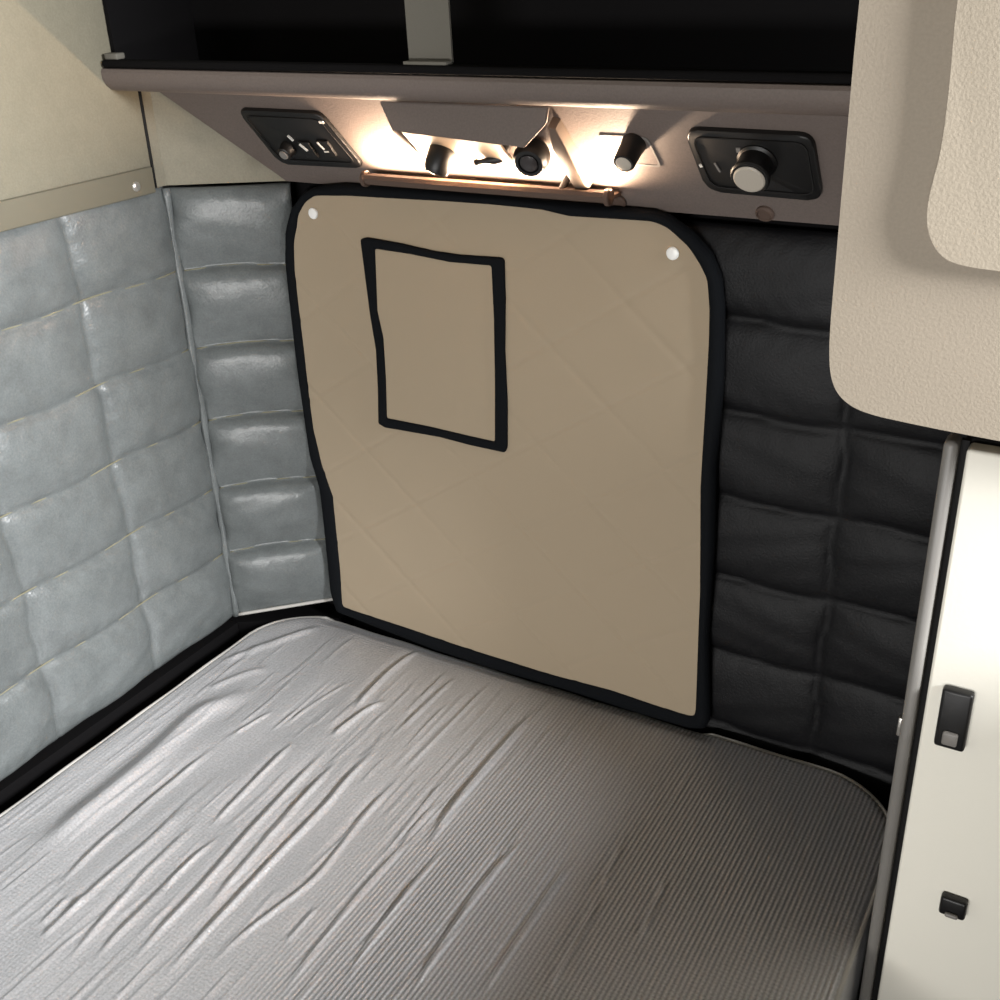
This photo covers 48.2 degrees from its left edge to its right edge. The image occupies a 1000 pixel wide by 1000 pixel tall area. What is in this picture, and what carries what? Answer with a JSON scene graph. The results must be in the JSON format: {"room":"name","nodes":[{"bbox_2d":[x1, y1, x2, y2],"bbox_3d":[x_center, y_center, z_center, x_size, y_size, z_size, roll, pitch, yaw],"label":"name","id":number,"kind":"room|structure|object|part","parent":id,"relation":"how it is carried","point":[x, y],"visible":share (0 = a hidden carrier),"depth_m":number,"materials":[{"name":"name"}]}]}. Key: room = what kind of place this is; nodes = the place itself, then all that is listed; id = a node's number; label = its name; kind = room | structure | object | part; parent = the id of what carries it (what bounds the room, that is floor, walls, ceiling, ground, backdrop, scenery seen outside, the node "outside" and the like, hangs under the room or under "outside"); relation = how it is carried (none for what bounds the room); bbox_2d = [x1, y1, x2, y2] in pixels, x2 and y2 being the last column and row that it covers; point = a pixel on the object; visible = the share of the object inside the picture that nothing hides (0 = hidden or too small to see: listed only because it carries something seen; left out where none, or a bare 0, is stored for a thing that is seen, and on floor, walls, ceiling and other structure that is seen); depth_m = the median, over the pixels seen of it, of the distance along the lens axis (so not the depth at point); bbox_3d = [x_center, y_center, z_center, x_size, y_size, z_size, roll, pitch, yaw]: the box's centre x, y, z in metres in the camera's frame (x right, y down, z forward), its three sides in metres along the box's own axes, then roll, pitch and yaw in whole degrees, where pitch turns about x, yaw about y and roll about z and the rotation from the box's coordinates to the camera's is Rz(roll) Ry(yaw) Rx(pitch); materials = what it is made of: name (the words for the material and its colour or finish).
{"room":"vehicle interior","nodes":[
{"label":"vehicle interior","id":0,"kind":"room"},
{"bbox_2d":[162,184,212,187],"bbox_3d":[-0.984,-0.085,0.698,0.078,1.784,2.260,13,30,28],"label":"wall","id":1,"kind":"structure","parent":0,"point":[191,184],"depth_m":1.51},
{"bbox_2d":[0,166,155,231],"bbox_3d":[-0.784,-0.137,0.905,0.009,0.033,1.362,13,30,28],"label":"trim rail","id":2,"kind":"object","parent":1,"relation":"attached to","point":[20,211],"visible":1,"depth_m":1.33,"materials":[{"name":"brown plastic"}]},
{"bbox_2d":[0,0,156,200],"bbox_3d":[-0.811,-0.558,0.709,0.023,0.954,1.370,13,30,28],"label":"panel","id":3,"kind":"object","parent":1,"relation":"attached to","point":[61,124],"visible":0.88,"depth_m":1.29,"materials":[{"name":"beige plastic"}]},
{"bbox_2d":[0,187,232,780],"bbox_3d":[-0.770,0.164,1.069,0.021,0.658,1.385,13,30,28],"label":"wall panel","id":4,"kind":"object","parent":1,"relation":"attached to","point":[112,564],"visible":0.99,"depth_m":1.44,"materials":[{"name":"grey leather"}]},
{"bbox_2d":[0,620,239,813],"bbox_3d":[-0.947,0.682,0.975,0.026,0.159,2.110,13,30,28],"label":"baseboard","id":5,"kind":"structure","parent":1,"relation":"attached to","point":[54,757],"depth_m":1.55,"materials":[{"name":"black plastic"}]},
{"bbox_2d":[213,181,838,625],"bbox_3d":[0.334,-0.358,1.142,1.681,1.784,0.038,13,30,28],"label":"wall","id":6,"kind":"structure","parent":0,"point":[298,188],"depth_m":1.21,"materials":[{"name":"black fabric"}]},
{"bbox_2d":[141,91,284,187],"bbox_3d":[-0.366,-0.466,1.429,0.190,0.119,0.021,-4,26,-3],"label":"panel","id":7,"kind":"object","parent":6,"relation":"attached to","point":[185,150],"visible":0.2,"depth_m":1.44,"materials":[{"name":"beige plastic"}]},
{"bbox_2d":[162,182,332,616],"bbox_3d":[-0.346,-0.113,1.596,0.168,0.657,0.027,-2,26,0],"label":"wall panel","id":8,"kind":"object","parent":6,"relation":"attached to","point":[228,240],"visible":0.94,"depth_m":1.57,"materials":[{"name":"grey leather"}]},
{"bbox_2d":[229,602,351,638],"bbox_3d":[-0.330,0.251,1.796,0.162,0.159,0.108,13,30,28],"label":"baseboard","id":9,"kind":"structure","parent":6,"relation":"attached to","point":[248,623],"depth_m":1.76,"materials":[{"name":"black plastic"}]},
{"bbox_2d":[101,0,858,225],"bbox_3d":[0.036,-0.730,0.989,1.118,0.956,0.162,13,30,28],"label":"console","id":10,"kind":"object","parent":6,"relation":"attached to","point":[657,71],"visible":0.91,"depth_m":1.17,"materials":[{"name":"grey plastic"}]},
{"bbox_2d":[241,107,362,167],"bbox_3d":[-0.241,-0.439,1.356,0.147,0.073,0.050,13,30,28],"label":"control panel","id":11,"kind":"object","parent":10,"relation":"on","point":[293,136],"visible":1,"depth_m":1.35,"materials":[{"name":"black plastic"}]},
{"bbox_2d":[403,0,453,64],"bbox_3d":[-0.085,-0.793,0.948,0.052,0.792,0.018,13,30,28],"label":"divider","id":12,"kind":"object","parent":10,"relation":"attached to","point":[428,22],"visible":1,"depth_m":1.11,"materials":[{"name":"grey plastic"}]},
{"bbox_2d":[424,144,454,176],"bbox_3d":[-0.063,-0.381,1.234,0.044,0.047,0.030,-17,30,-28],"label":"reading lamp","id":13,"kind":"object","parent":10,"relation":"attached to","point":[439,159],"visible":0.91,"depth_m":1.22,"materials":[{"name":"black plastic"}]},
{"bbox_2d":[380,101,593,189],"bbox_3d":[-0.019,-0.383,1.213,0.226,0.099,0.092,13,30,28],"label":"lamp housing","id":14,"kind":"object","parent":10,"relation":"attached to","point":[472,131],"visible":0.8,"depth_m":1.18,"materials":[{"name":"beige plastic"}]},
{"bbox_3d":[-0.038,-0.380,1.229,0.132,0.057,0.075,13,30,28],"label":"lamp plate","id":15,"kind":"part","parent":14,"relation":"part of","materials":[{"name":"beige plastic"}]},
{"bbox_2d":[359,170,620,205],"bbox_3d":[-0.019,-0.357,1.271,0.328,0.019,0.034,13,30,28],"label":"light bar","id":16,"kind":"object","parent":10,"relation":"attached to","point":[607,196],"visible":1,"depth_m":1.25,"materials":[{"name":"brown"}]},
{"bbox_2d":[473,145,509,165],"bbox_3d":[-0.006,-0.378,1.232,0.039,0.035,0.053,2,27,9],"label":"toggle switch","id":17,"kind":"object","parent":10,"relation":"attached to","point":[493,161],"visible":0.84,"depth_m":1.21,"materials":[{"name":"black plastic"}]},
{"bbox_3d":[-0.013,-0.370,1.215,0.033,0.014,0.012,4,27,13],"label":"lever","id":18,"kind":"part","parent":17,"relation":"part of","materials":[{"name":"black plastic"}]},
{"bbox_2d":[513,137,550,176],"bbox_3d":[0.035,-0.366,1.192,0.040,0.040,0.038,13,30,28],"label":"reading lamp","id":19,"kind":"object","parent":10,"relation":"attached to","point":[532,160],"visible":0.93,"depth_m":1.18,"materials":[{"name":"black plastic"}]},
{"bbox_2d":[599,133,660,171],"bbox_3d":[0.127,-0.356,1.141,0.061,0.036,0.048,13,30,28],"label":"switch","id":20,"kind":"object","parent":10,"relation":"attached to","point":[627,151],"visible":1,"depth_m":1.13,"materials":[{"name":"grey plastic"}]},
{"bbox_3d":[0.131,-0.352,1.133,0.026,0.036,0.038,13,30,28],"label":"knob","id":21,"kind":"part","parent":20,"relation":"part of","materials":[{"name":"black plastic"}]},
{"bbox_3d":[0.134,-0.360,1.151,0.057,0.028,0.019,13,30,28],"label":"plate","id":22,"kind":"part","parent":20,"relation":"part of","materials":[{"name":"grey plastic"}]},
{"bbox_2d":[688,127,822,199],"bbox_3d":[0.246,-0.326,1.088,0.127,0.071,0.061,13,30,28],"label":"control panel","id":23,"kind":"object","parent":10,"relation":"on","point":[755,162],"visible":1,"depth_m":1.08,"materials":[{"name":"black plastic"}]},
{"bbox_3d":[0.245,-0.320,1.080,0.040,0.046,0.043,13,30,28],"label":"knob","id":24,"kind":"part","parent":23,"relation":"part of","materials":[{"name":"black plastic"}]},
{"bbox_2d":[306,188,966,811],"bbox_3d":[0.175,0.028,1.401,0.965,0.757,0.021,13,30,28],"label":"wall panel","id":25,"kind":"object","parent":6,"relation":"attached to","point":[826,504],"visible":0.23,"depth_m":1.28,"materials":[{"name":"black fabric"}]},
{"bbox_2d":[285,183,724,728],"bbox_3d":[-0.010,-0.056,1.450,0.624,0.672,0.017,13,30,28],"label":"cover","id":26,"kind":"object","parent":25,"relation":"attached to","point":[512,406],"visible":1,"depth_m":1.41,"materials":[{"name":"beige fabric"}]},
{"bbox_3d":[-0.242,0.891,0.721,1.800,0.035,2.260,13,30,28],"label":"floor","id":27,"kind":"structure","parent":0,"visible":0},
{"bbox_2d":[0,616,886,999],"bbox_3d":[-0.404,0.714,0.852,0.964,0.175,1.940,13,30,28],"label":"mattress","id":28,"kind":"object","parent":27,"relation":"on","point":[324,808],"visible":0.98,"depth_m":1.28,"materials":[{"name":"grey fabric"}]},
{"bbox_2d":[859,433,999,999],"bbox_3d":[0.627,0.276,1.037,0.470,0.722,0.252,13,30,28],"label":"base cabinet","id":29,"kind":"object","parent":27,"relation":"on","point":[934,932],"visible":0.99,"depth_m":1.02,"materials":[{"name":"white plastic"}]},
{"bbox_3d":[-0.006,-0.982,0.373,1.800,0.039,1.060,13,30,28],"label":"ceiling","id":30,"kind":"structure","parent":0,"visible":0},
{"bbox_2d":[829,0,999,440],"bbox_3d":[0.509,-0.501,0.586,0.558,1.036,0.144,13,30,28],"label":"upper cabinet","id":31,"kind":"object","parent":30,"relation":"attached to","point":[915,324],"visible":1,"depth_m":0.80,"materials":[{"name":"beige plastic"}]},
{"bbox_3d":[0.493,-0.525,0.498,0.474,0.894,0.012,13,30,28],"label":"raised panel","id":32,"kind":"part","parent":31,"relation":"part of","materials":[{"name":"plastic"}]}
]}

